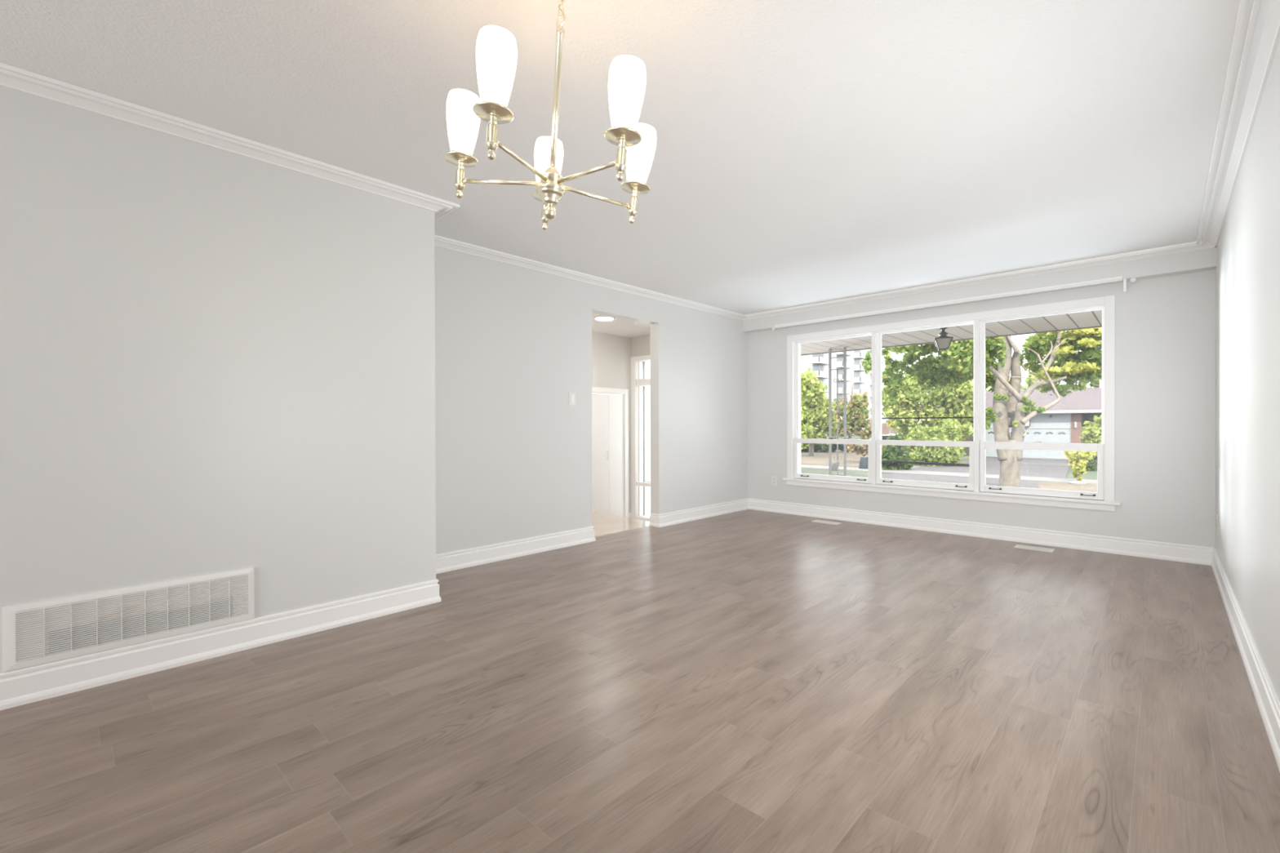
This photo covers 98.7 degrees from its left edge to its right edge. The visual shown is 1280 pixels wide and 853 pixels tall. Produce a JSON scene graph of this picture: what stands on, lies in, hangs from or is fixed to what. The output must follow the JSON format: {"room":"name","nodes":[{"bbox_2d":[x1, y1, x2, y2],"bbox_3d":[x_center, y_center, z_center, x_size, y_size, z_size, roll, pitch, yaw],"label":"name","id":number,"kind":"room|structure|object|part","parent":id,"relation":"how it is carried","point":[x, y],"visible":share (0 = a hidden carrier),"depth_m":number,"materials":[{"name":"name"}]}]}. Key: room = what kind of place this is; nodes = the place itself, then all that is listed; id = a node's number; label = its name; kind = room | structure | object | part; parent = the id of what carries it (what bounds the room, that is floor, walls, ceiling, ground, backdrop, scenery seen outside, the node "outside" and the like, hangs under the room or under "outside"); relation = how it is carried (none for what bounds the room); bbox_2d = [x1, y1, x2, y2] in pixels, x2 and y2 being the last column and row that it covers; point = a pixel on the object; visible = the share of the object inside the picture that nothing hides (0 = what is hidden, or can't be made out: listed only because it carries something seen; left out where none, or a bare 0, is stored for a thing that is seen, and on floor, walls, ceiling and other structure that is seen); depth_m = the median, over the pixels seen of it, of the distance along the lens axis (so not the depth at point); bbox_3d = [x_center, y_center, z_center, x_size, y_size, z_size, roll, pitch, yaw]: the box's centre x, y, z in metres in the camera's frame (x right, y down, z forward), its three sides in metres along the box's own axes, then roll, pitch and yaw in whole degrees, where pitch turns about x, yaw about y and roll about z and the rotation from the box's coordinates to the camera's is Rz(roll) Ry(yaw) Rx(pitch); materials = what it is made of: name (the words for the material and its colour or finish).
{"room":"empty living room","nodes":[
{"label":"empty living room","id":0,"kind":"room"},
{"bbox_2d":[0,85,435,673],"bbox_3d":[-3.273,-0.129,1.700,0.728,2.395,5.145,0,0,44],"label":"wall","id":1,"kind":"structure","parent":0,"point":[213,360],"depth_m":2.50,"materials":[{"name":"white paint"}]},
{"bbox_2d":[1,567,254,672],"bbox_3d":[-2.133,0.805,2.359,0.015,0.245,0.793,0,0,44],"label":"air vent","id":2,"kind":"object","parent":1,"relation":"in","point":[48,631],"visible":1,"depth_m":2.31,"materials":[{"name":"white metal"}]},
{"bbox_2d":[0,526,595,710],"bbox_3d":[-2.637,0.998,2.353,0.750,0.134,6.957,0,0,44],"label":"baseboard","id":3,"kind":"structure","parent":1,"relation":"attached to","point":[25,686],"depth_m":2.60,"materials":[{"name":"white paint"}]},
{"bbox_2d":[0,62,746,320],"bbox_3d":[-1.720,-1.314,3.162,0.716,0.042,9.415,0,0,44],"label":"crown molding","id":4,"kind":"structure","parent":1,"relation":"attached to","point":[11,77],"depth_m":2.66,"materials":[{"name":"white paint"}]},
{"bbox_2d":[434,245,747,554],"bbox_3d":[-0.168,-0.151,5.396,0.120,2.395,4.490,0,0,44],"label":"wall","id":5,"kind":"structure","parent":0,"point":[513,458],"depth_m":4.67,"materials":[{"name":"white paint"}]},
{"bbox_2d":[568,392,575,405],"bbox_3d":[-0.599,-0.241,4.850,0.011,0.116,0.072,0,0,44],"label":"light switch","id":6,"kind":"object","parent":5,"relation":"attached to","point":[571,395],"visible":1,"depth_m":4.85,"materials":[{"name":"white plastic"}]},
{"bbox_2d":[648,497,748,527],"bbox_3d":[0.735,0.974,6.330,0.142,0.134,1.702,0,0,44],"label":"baseboard","id":7,"kind":"structure","parent":5,"relation":"attached to","point":[662,520],"depth_m":6.13,"materials":[{"name":"white paint"}]},
{"bbox_2d":[591,331,631,512],"bbox_3d":[-1.761,0.056,7.138,0.600,2.815,4.100,0,0,44],"label":"wall","id":8,"kind":"structure","parent":0,"point":[611,353],"depth_m":8.15,"materials":[{"name":"white paint"}]},
{"bbox_2d":[591,386,628,517],"bbox_3d":[-0.687,0.448,7.905,0.136,2.020,1.350,0,0,44],"label":"door","id":9,"kind":"structure","parent":8,"relation":"in","point":[610,412],"depth_m":8.11,"materials":[{"name":"white paint"}]},
{"bbox_3d":[-0.771,0.488,7.779,0.028,1.916,0.291,0,0,44],"label":"panel","id":10,"kind":"part","parent":9,"relation":"part of","materials":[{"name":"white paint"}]},
{"bbox_3d":[-0.569,0.487,7.992,0.028,1.916,0.291,0,0,44],"label":"panel","id":11,"kind":"part","parent":9,"relation":"part of","materials":[{"name":"white paint"}]},
{"bbox_3d":[-0.366,0.486,8.204,0.028,1.916,0.291,0,0,44],"label":"panel","id":12,"kind":"part","parent":9,"relation":"part of","materials":[{"name":"white paint"}]},
{"bbox_2d":[0,0,1239,337],"bbox_3d":[-1.344,-1.416,2.986,6.930,0.160,9.920,0,0,44],"label":"ceiling","id":13,"kind":"structure","parent":0,"point":[807,152],"depth_m":2.34,"materials":[{"name":"white paint"}]},
{"bbox_2d":[443,0,656,230],"bbox_3d":[-0.250,-0.959,1.521,0.612,0.748,0.578,0,0,22],"label":"chandelier","id":14,"kind":"object","parent":13,"relation":"hanging from","point":[496,51],"visible":1,"depth_m":1.51,"materials":[{"name":"white glass"}]},
{"bbox_3d":[-0.504,-0.854,1.563,0.094,0.166,0.094,5,3,43],"label":"lamp shade","id":15,"kind":"part","parent":14,"relation":"part of","materials":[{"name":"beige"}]},
{"bbox_3d":[-0.341,-0.834,1.297,0.094,0.166,0.094,5,3,43],"label":"lamp shade","id":16,"kind":"part","parent":14,"relation":"part of","materials":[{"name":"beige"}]},
{"bbox_3d":[-0.390,-0.694,1.559,0.230,0.028,0.014,0,0,4],"label":"arm","id":17,"kind":"part","parent":14,"relation":"part of","materials":[{"name":"gold metal"}]},
{"bbox_3d":[-0.303,-0.683,1.418,0.014,0.014,0.230,0,0,22],"label":"arm","id":18,"kind":"part","parent":14,"relation":"part of","materials":[{"name":"gold metal"}]},
{"bbox_3d":[-0.302,-0.848,1.802,0.094,0.166,0.094,5,3,43],"label":"lamp shade","id":19,"kind":"part","parent":14,"relation":"part of","materials":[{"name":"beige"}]},
{"bbox_3d":[-0.234,-0.922,1.540,0.023,0.394,0.023,5,3,43],"label":"rod","id":20,"kind":"part","parent":14,"relation":"part of","materials":[{"name":"gold metal"}]},
{"bbox_3d":[-0.142,-0.673,1.458,0.230,0.014,0.025,5,3,43],"label":"arm","id":21,"kind":"part","parent":14,"relation":"part of","materials":[{"name":"gold metal"}]},
{"bbox_3d":[-0.130,-0.677,1.622,0.230,0.023,0.014,0,0,-32],"label":"arm","id":22,"kind":"part","parent":14,"relation":"part of","materials":[{"name":"gold metal"}]},
{"bbox_3d":[-0.035,-0.817,1.371,0.094,0.166,0.094,5,3,43],"label":"lamp shade","id":23,"kind":"part","parent":14,"relation":"part of","materials":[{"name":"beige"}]},
{"bbox_3d":[0.000,-0.825,1.683,0.094,0.169,0.094,5,3,43],"label":"lamp shade","id":24,"kind":"part","parent":14,"relation":"part of","materials":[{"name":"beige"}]},
{"bbox_2d":[594,315,614,320],"bbox_3d":[-0.441,-1.340,6.810,0.256,0.027,0.256,0,0,44],"label":"recessed light","id":25,"kind":"object","parent":13,"relation":"in","point":[602,317],"visible":0.97,"depth_m":6.76,"materials":[{"name":"white plastic"}]},
{"bbox_2d":[595,316,613,320],"bbox_3d":[-0.441,-1.332,6.810,0.220,0.011,0.220,0,0,44],"label":"diffuser","id":26,"kind":"object","parent":25,"relation":"attached to","point":[601,318],"depth_m":6.76,"materials":[{"name":"white plastic"}]},
{"bbox_2d":[0,509,1279,852],"bbox_3d":[-1.225,1.270,2.789,6.180,0.420,9.535,0,0,44],"label":"floor","id":27,"kind":"structure","parent":0,"point":[748,681],"depth_m":1.99,"materials":[{"name":"wood"}]},
{"bbox_2d":[811,520,841,524],"bbox_3d":[2.015,1.036,5.938,0.296,0.005,0.143,0,0,44],"label":"floor vent","id":28,"kind":"object","parent":27,"relation":"in","point":[814,521],"visible":1,"depth_m":5.94,"materials":[{"name":"white metal"}]},
{"bbox_2d":[1013,544,1054,552],"bbox_3d":[3.354,1.038,4.674,0.266,0.005,0.148,0,0,44],"label":"floor vent","id":29,"kind":"object","parent":27,"relation":"in","point":[1018,546],"visible":1,"depth_m":4.67,"materials":[{"name":"white metal"}]},
{"bbox_2d":[631,334,650,518],"bbox_3d":[0.618,0.047,7.840,2.114,2.815,0.200,0,0,44],"label":"wall","id":30,"kind":"structure","parent":0,"point":[640,345],"depth_m":8.29,"materials":[{"name":"white paint"}]},
{"bbox_2d":[631,355,650,521],"bbox_3d":[0.155,0.197,8.270,0.609,2.515,0.218,0,0,44],"label":"window","id":31,"kind":"structure","parent":30,"relation":"in","point":[640,371],"depth_m":8.38,"materials":[{"name":"white paint"}]},
{"bbox_3d":[0.164,0.186,8.273,0.420,2.357,0.200,0,0,44],"label":"frame","id":32,"kind":"part","parent":31,"relation":"part of","materials":[{"name":"white paint"}]},
{"bbox_3d":[0.206,-0.855,8.311,0.414,0.277,0.006,0,0,44],"label":"pane","id":33,"kind":"part","parent":31,"relation":"part of","materials":[{"name":"clear glass"}]},
{"bbox_3d":[0.208,0.113,8.315,0.414,1.458,0.006,0,0,44],"label":"pane","id":34,"kind":"part","parent":31,"relation":"part of","materials":[{"name":"clear glass"}]},
{"bbox_3d":[0.211,1.131,8.319,0.414,0.465,0.006,0,0,44],"label":"pane","id":35,"kind":"part","parent":31,"relation":"part of","materials":[{"name":"clear glass"}]},
{"bbox_2d":[747,269,1215,547],"bbox_3d":[2.896,-0.109,5.577,4.306,2.495,0.200,0,0,44],"label":"wall","id":36,"kind":"structure","parent":0,"point":[1165,326],"depth_m":4.42,"materials":[{"name":"white paint"}]},
{"bbox_2d":[771,475,777,485],"bbox_3d":[1.626,0.658,6.648,0.072,0.116,0.009,0,0,44],"label":"wall outlet","id":37,"kind":"object","parent":36,"relation":"attached to","point":[774,478],"visible":1,"depth_m":6.65,"materials":[{"name":"white plastic"}]},
{"bbox_2d":[800,325,1102,355],"bbox_3d":[4.540,-1.276,5.774,8.400,0.232,2.345,0,0,44],"label":"porch roof","id":38,"kind":"structure","parent":36,"relation":"attached to","point":[1099,326],"depth_m":7.27,"materials":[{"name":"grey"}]},
{"bbox_2d":[800,310,1102,355],"bbox_3d":[4.495,-1.187,5.727,8.400,0.030,2.235,0,0,44],"label":"soffit","id":39,"kind":"structure","parent":38,"relation":"attached to","point":[1089,318],"depth_m":6.81,"materials":[{"name":"plastic"}]},
{"bbox_2d":[933,327,953,351],"bbox_3d":[3.581,-1.030,6.486,0.192,0.284,0.192,0,0,24],"label":"lantern","id":40,"kind":"object","parent":39,"relation":"hanging from","point":[943,343],"visible":0.94,"depth_m":6.44,"materials":[{"name":"brown metal"}]},
{"bbox_3d":[3.581,-1.111,6.486,0.106,0.122,0.106,0,0,24],"label":"stem","id":41,"kind":"part","parent":40,"relation":"part of","materials":[{"name":"brown metal"}]},
{"bbox_3d":[3.555,-0.970,6.427,0.171,0.119,0.042,0,0,24],"label":"pane","id":42,"kind":"part","parent":40,"relation":"part of","materials":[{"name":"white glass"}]},
{"bbox_2d":[782,294,1121,511],"bbox_3d":[2.862,-0.191,5.557,3.032,1.768,0.215,0,0,44],"label":"window","id":43,"kind":"structure","parent":36,"relation":"in","point":[1104,496],"depth_m":5.18,"materials":[{"name":"white paint"}]},
{"bbox_3d":[2.182,-0.412,6.204,0.912,1.179,0.065,0,0,44],"label":"frame","id":44,"kind":"part","parent":43,"relation":"part of","materials":[{"name":"white paint"}]},
{"bbox_3d":[2.160,0.376,6.183,0.906,0.470,0.044,0,0,44],"label":"sash","id":45,"kind":"part","parent":43,"relation":"part of","materials":[{"name":"white paint"}]},
{"bbox_3d":[2.849,0.376,5.525,0.909,0.470,0.044,0,0,44],"label":"sash","id":46,"kind":"part","parent":43,"relation":"part of","materials":[{"name":"white paint"}]},
{"bbox_3d":[2.871,-0.411,5.547,0.915,1.179,0.065,0,0,44],"label":"frame","id":47,"kind":"part","parent":43,"relation":"part of","materials":[{"name":"white paint"}]},
{"bbox_3d":[3.534,0.377,4.872,0.894,0.470,0.044,0,0,44],"label":"sash","id":48,"kind":"part","parent":43,"relation":"part of","materials":[{"name":"white paint"}]},
{"bbox_3d":[3.556,-0.410,4.894,0.900,1.179,0.065,0,0,44],"label":"frame","id":49,"kind":"part","parent":43,"relation":"part of","materials":[{"name":"white paint"}]},
{"bbox_2d":[742,247,1216,333],"bbox_3d":[2.782,-1.265,5.457,4.066,0.182,0.120,0,0,44],"label":"valance","id":50,"kind":"object","parent":36,"relation":"attached to","point":[1203,260],"visible":0.57,"depth_m":4.84,"materials":[{"name":"white paint"}]},
{"bbox_2d":[771,275,1136,337],"bbox_3d":[2.763,-1.130,5.461,3.230,0.132,0.142,0,0,44],"label":"track","id":51,"kind":"object","parent":50,"relation":"attached to","point":[1120,277],"visible":1,"depth_m":5.08,"materials":[{"name":"white metal"}]},
{"bbox_2d":[742,240,1217,320],"bbox_3d":[2.704,-1.334,5.374,4.066,0.042,0.108,0,0,44],"label":"crown molding","id":52,"kind":"structure","parent":36,"relation":"attached to","point":[1193,246],"depth_m":4.87,"materials":[{"name":"white paint"}]},
{"bbox_2d":[747,497,1213,565],"bbox_3d":[2.822,0.972,5.501,4.066,0.134,0.022,0,0,44],"label":"baseboard","id":53,"kind":"structure","parent":36,"relation":"attached to","point":[1188,553],"depth_m":4.99,"materials":[{"name":"white paint"}]},
{"bbox_2d":[1214,39,1279,703],"bbox_3d":[1.051,-0.135,0.610,0.120,2.395,9.535,0,0,44],"label":"wall","id":54,"kind":"structure","parent":0,"point":[1247,546],"depth_m":2.35,"materials":[{"name":"white paint"}]},
{"bbox_2d":[1216,514,1218,532],"bbox_3d":[4.079,0.682,3.880,0.009,0.116,0.072,0,0,44],"label":"wall outlet","id":55,"kind":"object","parent":54,"relation":"attached to","point":[1217,516],"visible":1,"depth_m":3.85,"materials":[{"name":"white plastic"}]},
{"bbox_2d":[1196,0,1279,247],"bbox_3d":[0.925,-1.310,0.640,0.108,0.042,9.415,0,0,44],"label":"crown molding","id":56,"kind":"structure","parent":54,"relation":"attached to","point":[1256,35],"depth_m":2.23,"materials":[{"name":"white paint"}]},
{"bbox_2d":[1210,547,1279,771],"bbox_3d":[1.003,0.996,0.663,0.022,0.134,9.535,0,0,44],"label":"baseboard","id":57,"kind":"structure","parent":54,"relation":"attached to","point":[1268,705],"depth_m":2.25,"materials":[{"name":"white paint"}]},
{"bbox_3d":[2.344,1.905,7.895,10.500,0.850,2.355,0,0,44],"label":"floor","id":58,"kind":"structure","parent":0,"visible":0},
{"bbox_2d":[828,346,846,475],"bbox_3d":[2.969,0.150,8.251,0.260,2.655,0.030,0,0,44],"label":"porch post","id":59,"kind":"object","parent":58,"relation":"on","point":[844,348],"visible":0.92,"depth_m":8.24,"materials":[{"name":"grey metal"}]},
{"label":"outside","id":60,"kind":"structure","parent":0,"visible":0},
{"bbox_2d":[645,432,1097,482],"bbox_3d":[55.788,1.738,159.950,380.000,0.300,291.500,0,0,44],"label":"lawn","id":61,"kind":"structure","parent":60,"point":[1091,475],"depth_m":26.41,"materials":[{"name":"green plant"}]},
{"bbox_2d":[831,462,839,471],"bbox_3d":[9.894,2.023,27.899,0.430,0.416,0.392,0,0,21],"label":"box","id":62,"kind":"object","parent":61,"relation":"on","point":[834,464],"visible":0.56,"depth_m":27.75,"materials":[{"name":"grey plastic"}]},
{"bbox_2d":[800,347,897,435],"bbox_3d":[41.972,-10.657,129.865,21.500,24.800,54.000,0,0,44],"label":"apartment building","id":63,"kind":"structure","parent":61,"relation":"on","point":[855,372],"depth_m":117.72,"materials":[{"name":"grey paint"}]},
{"bbox_2d":[800,449,908,466],"bbox_3d":[5.080,2.116,57.209,48.400,0.020,30.200,0,0,44],"label":"lawn","id":64,"kind":"structure","parent":61,"relation":"on","point":[820,458],"depth_m":36.56,"materials":[{"name":"green plant"}]},
{"bbox_2d":[800,367,838,456],"bbox_3d":[12.424,-0.715,39.915,4.141,7.260,3.459,0,0,-25],"label":"leafy tree","id":65,"kind":"object","parent":64,"relation":"on","point":[814,404],"visible":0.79,"depth_m":39.15,"materials":[{"name":"green plant"}]},
{"bbox_2d":[800,437,848,452],"bbox_3d":[15.403,1.677,45.981,5.293,1.682,2.061,0,0,-2],"label":"hedge","id":66,"kind":"object","parent":64,"relation":"on","point":[821,447],"visible":0.36,"depth_m":45.56,"materials":[{"name":"green plant"}]},
{"bbox_2d":[826,382,871,453],"bbox_3d":[16.590,-0.402,43.748,3.626,6.150,3.283,0,0,-2],"label":"autumn tree","id":67,"kind":"object","parent":64,"relation":"on","point":[857,411],"visible":0.81,"depth_m":43.22,"materials":[{"name":"green plant"}]},
{"bbox_2d":[843,437,867,456],"bbox_3d":[13.167,1.582,33.014,1.705,1.814,1.727,0,0,44],"label":"shrub","id":68,"kind":"object","parent":64,"relation":"on","point":[860,449],"visible":0.55,"depth_m":32.69,"materials":[{"name":"brown plant"}]},
{"bbox_2d":[869,434,907,449],"bbox_3d":[20.613,1.387,45.998,4.292,1.450,1.800,0,0,15],"label":"car","id":69,"kind":"object","parent":64,"relation":"on","point":[884,437],"visible":0.02,"depth_m":45.23,"materials":[{"name":"silver metal"}]},
{"bbox_2d":[869,422,921,439],"bbox_3d":[28.046,0.807,60.027,5.934,2.400,0.101,0,0,0],"label":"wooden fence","id":70,"kind":"object","parent":61,"relation":"on","point":[885,429],"visible":0.06,"depth_m":59.98,"materials":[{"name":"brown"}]},
{"bbox_2d":[881,431,914,470],"bbox_3d":[12.965,1.465,28.052,1.818,2.432,1.708,0,0,44],"label":"shrub","id":71,"kind":"object","parent":61,"relation":"on","point":[896,453],"visible":0.65,"depth_m":27.68,"materials":[{"name":"green plant"}]},
{"bbox_2d":[881,369,973,440],"bbox_3d":[18.891,-0.477,36.052,6.868,7.949,5.158,0,0,-19],"label":"bush","id":72,"kind":"object","parent":61,"relation":"on","point":[951,400],"visible":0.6,"depth_m":35.10,"materials":[{"name":"green plant"}]},
{"bbox_2d":[905,418,968,466],"bbox_3d":[16.626,1.008,31.003,3.645,2.928,2.727,0,0,14],"label":"shrub","id":73,"kind":"object","parent":61,"relation":"on","point":[948,433],"visible":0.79,"depth_m":30.54,"materials":[{"name":"green plant"}]},
{"bbox_2d":[912,455,966,467],"bbox_3d":[17.936,2.161,34.174,2.000,0.001,15.800,0,0,44],"label":"garden path","id":74,"kind":"structure","parent":61,"relation":"on","point":[963,456],"depth_m":33.33,"materials":[{"name":"concrete"}]},
{"bbox_2d":[800,464,1097,484],"bbox_3d":[1.407,2.193,37.707,110.000,0.040,1.900,0,0,44],"label":"sidewalk","id":75,"kind":"structure","parent":61,"relation":"on","point":[804,466],"depth_m":25.40,"materials":[{"name":"concrete"}]},
{"bbox_2d":[858,456,867,468],"bbox_3d":[11.702,1.894,28.599,0.600,0.660,0.585,0,0,44],"label":"bin","id":76,"kind":"object","parent":75,"relation":"on","point":[864,460],"visible":0.71,"depth_m":28.41,"materials":[{"name":"grey plastic"}]},
{"bbox_2d":[881,473,1044,488],"bbox_3d":[9.730,2.252,17.888,7.800,0.001,15.300,0,0,44],"label":"road","id":77,"kind":"structure","parent":61,"relation":"on","point":[964,480],"depth_m":23.03,"materials":[{"name":"grey asphalt"}]},
{"bbox_2d":[861,327,1102,487],"bbox_3d":[9.150,-0.690,14.277,6.918,6.320,3.483,0,0,-12],"label":"maple tree","id":78,"kind":"object","parent":61,"relation":"on","point":[1010,410],"visible":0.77,"depth_m":13.88,"materials":[{"name":"green plant"}]},
{"bbox_2d":[908,456,1070,478],"bbox_3d":[21.048,2.160,31.207,6.600,0.001,15.800,0,0,44],"label":"driveway","id":79,"kind":"structure","parent":61,"relation":"on","point":[1029,467],"depth_m":28.78,"materials":[{"name":"grey asphalt"}]},
{"bbox_2d":[987,372,1026,391],"bbox_3d":[49.815,-2.720,74.746,4.777,10.267,5.219,0,0,44],"label":"tree","id":80,"kind":"object","parent":61,"relation":"on","point":[1021,386],"visible":0.02,"depth_m":73.36,"materials":[{"name":"green plant"}]},
{"bbox_2d":[914,379,1102,459],"bbox_3d":[30.651,-0.565,39.029,18.500,5.400,10.200,0,0,44],"label":"house","id":81,"kind":"structure","parent":61,"relation":"on","point":[1063,422],"depth_m":36.41,"materials":[{"name":"grey"}]},
{"bbox_3d":[26.085,1.143,37.272,4.820,2.020,0.060,0,0,44],"label":"garage door","id":82,"kind":"part","parent":81,"relation":"part of","materials":[{"name":"grey paint"}]},
{"bbox_2d":[1025,419,1030,426],"bbox_3d":[25.916,-0.381,37.251,0.952,0.802,0.270,0,0,44],"label":"backboard","id":83,"kind":"object","parent":81,"relation":"attached to","point":[1028,424],"visible":0.19,"depth_m":36.91,"materials":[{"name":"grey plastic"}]},
{"bbox_2d":[1022,371,1060,390],"bbox_3d":[54.953,-2.690,75.094,4.461,10.207,4.445,0,0,44],"label":"tree","id":84,"kind":"object","parent":61,"relation":"on","point":[1029,382],"visible":0.23,"depth_m":74.59,"materials":[{"name":"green plant"}]},
{"bbox_2d":[1036,481,1097,492],"bbox_3d":[18.575,2.220,17.745,9.600,0.001,3.300,0,0,44],"label":"verge","id":85,"kind":"structure","parent":61,"relation":"on","point":[1046,485],"depth_m":20.17,"materials":[{"name":"beige concrete"}]},
{"bbox_2d":[1068,480,1086,484],"bbox_3d":[16.899,2.156,21.200,0.560,0.110,0.533,0,0,44],"label":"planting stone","id":86,"kind":"object","parent":85,"relation":"on","point":[1079,482],"visible":1,"depth_m":21.04,"materials":[{"name":"white stone"}]},
{"bbox_2d":[1063,442,1096,480],"bbox_3d":[17.367,1.518,21.655,1.028,1.753,0.939,0,0,44],"label":"sapling","id":87,"kind":"object","parent":61,"relation":"on","point":[1078,460],"visible":0.88,"depth_m":21.54,"materials":[{"name":"yellow plant"}]},
{"bbox_2d":[1075,377,1087,386],"bbox_3d":[59.343,-3.205,74.948,3.394,11.243,3.607,0,0,44],"label":"tree","id":88,"kind":"object","parent":61,"relation":"on","point":[1077,380],"visible":0.05,"depth_m":74.61,"materials":[{"name":"green plant"}]},
{"bbox_2d":[1080,414,1102,443],"bbox_3d":[24.827,0.367,29.756,1.581,2.369,1.749,0,0,-5],"label":"conifer shrub","id":89,"kind":"object","parent":61,"relation":"on","point":[1091,433],"visible":0.58,"depth_m":29.87,"materials":[{"name":"green plant"}]},
{"bbox_2d":[1084,441,1097,471],"bbox_3d":[22.765,1.728,27.495,1.326,2.001,1.447,0,0,44],"label":"bush","id":90,"kind":"object","parent":61,"relation":"on","point":[1091,465],"visible":0.26,"depth_m":27.16,"materials":[{"name":"green plant"}]},
{"bbox_2d":[1088,379,1099,387],"bbox_3d":[63.012,-2.868,75.024,2.874,10.567,3.392,0,0,44],"label":"tree","id":91,"kind":"object","parent":61,"relation":"on","point":[1095,384],"visible":0.24,"depth_m":74.77,"materials":[{"name":"green plant"}]}
]}

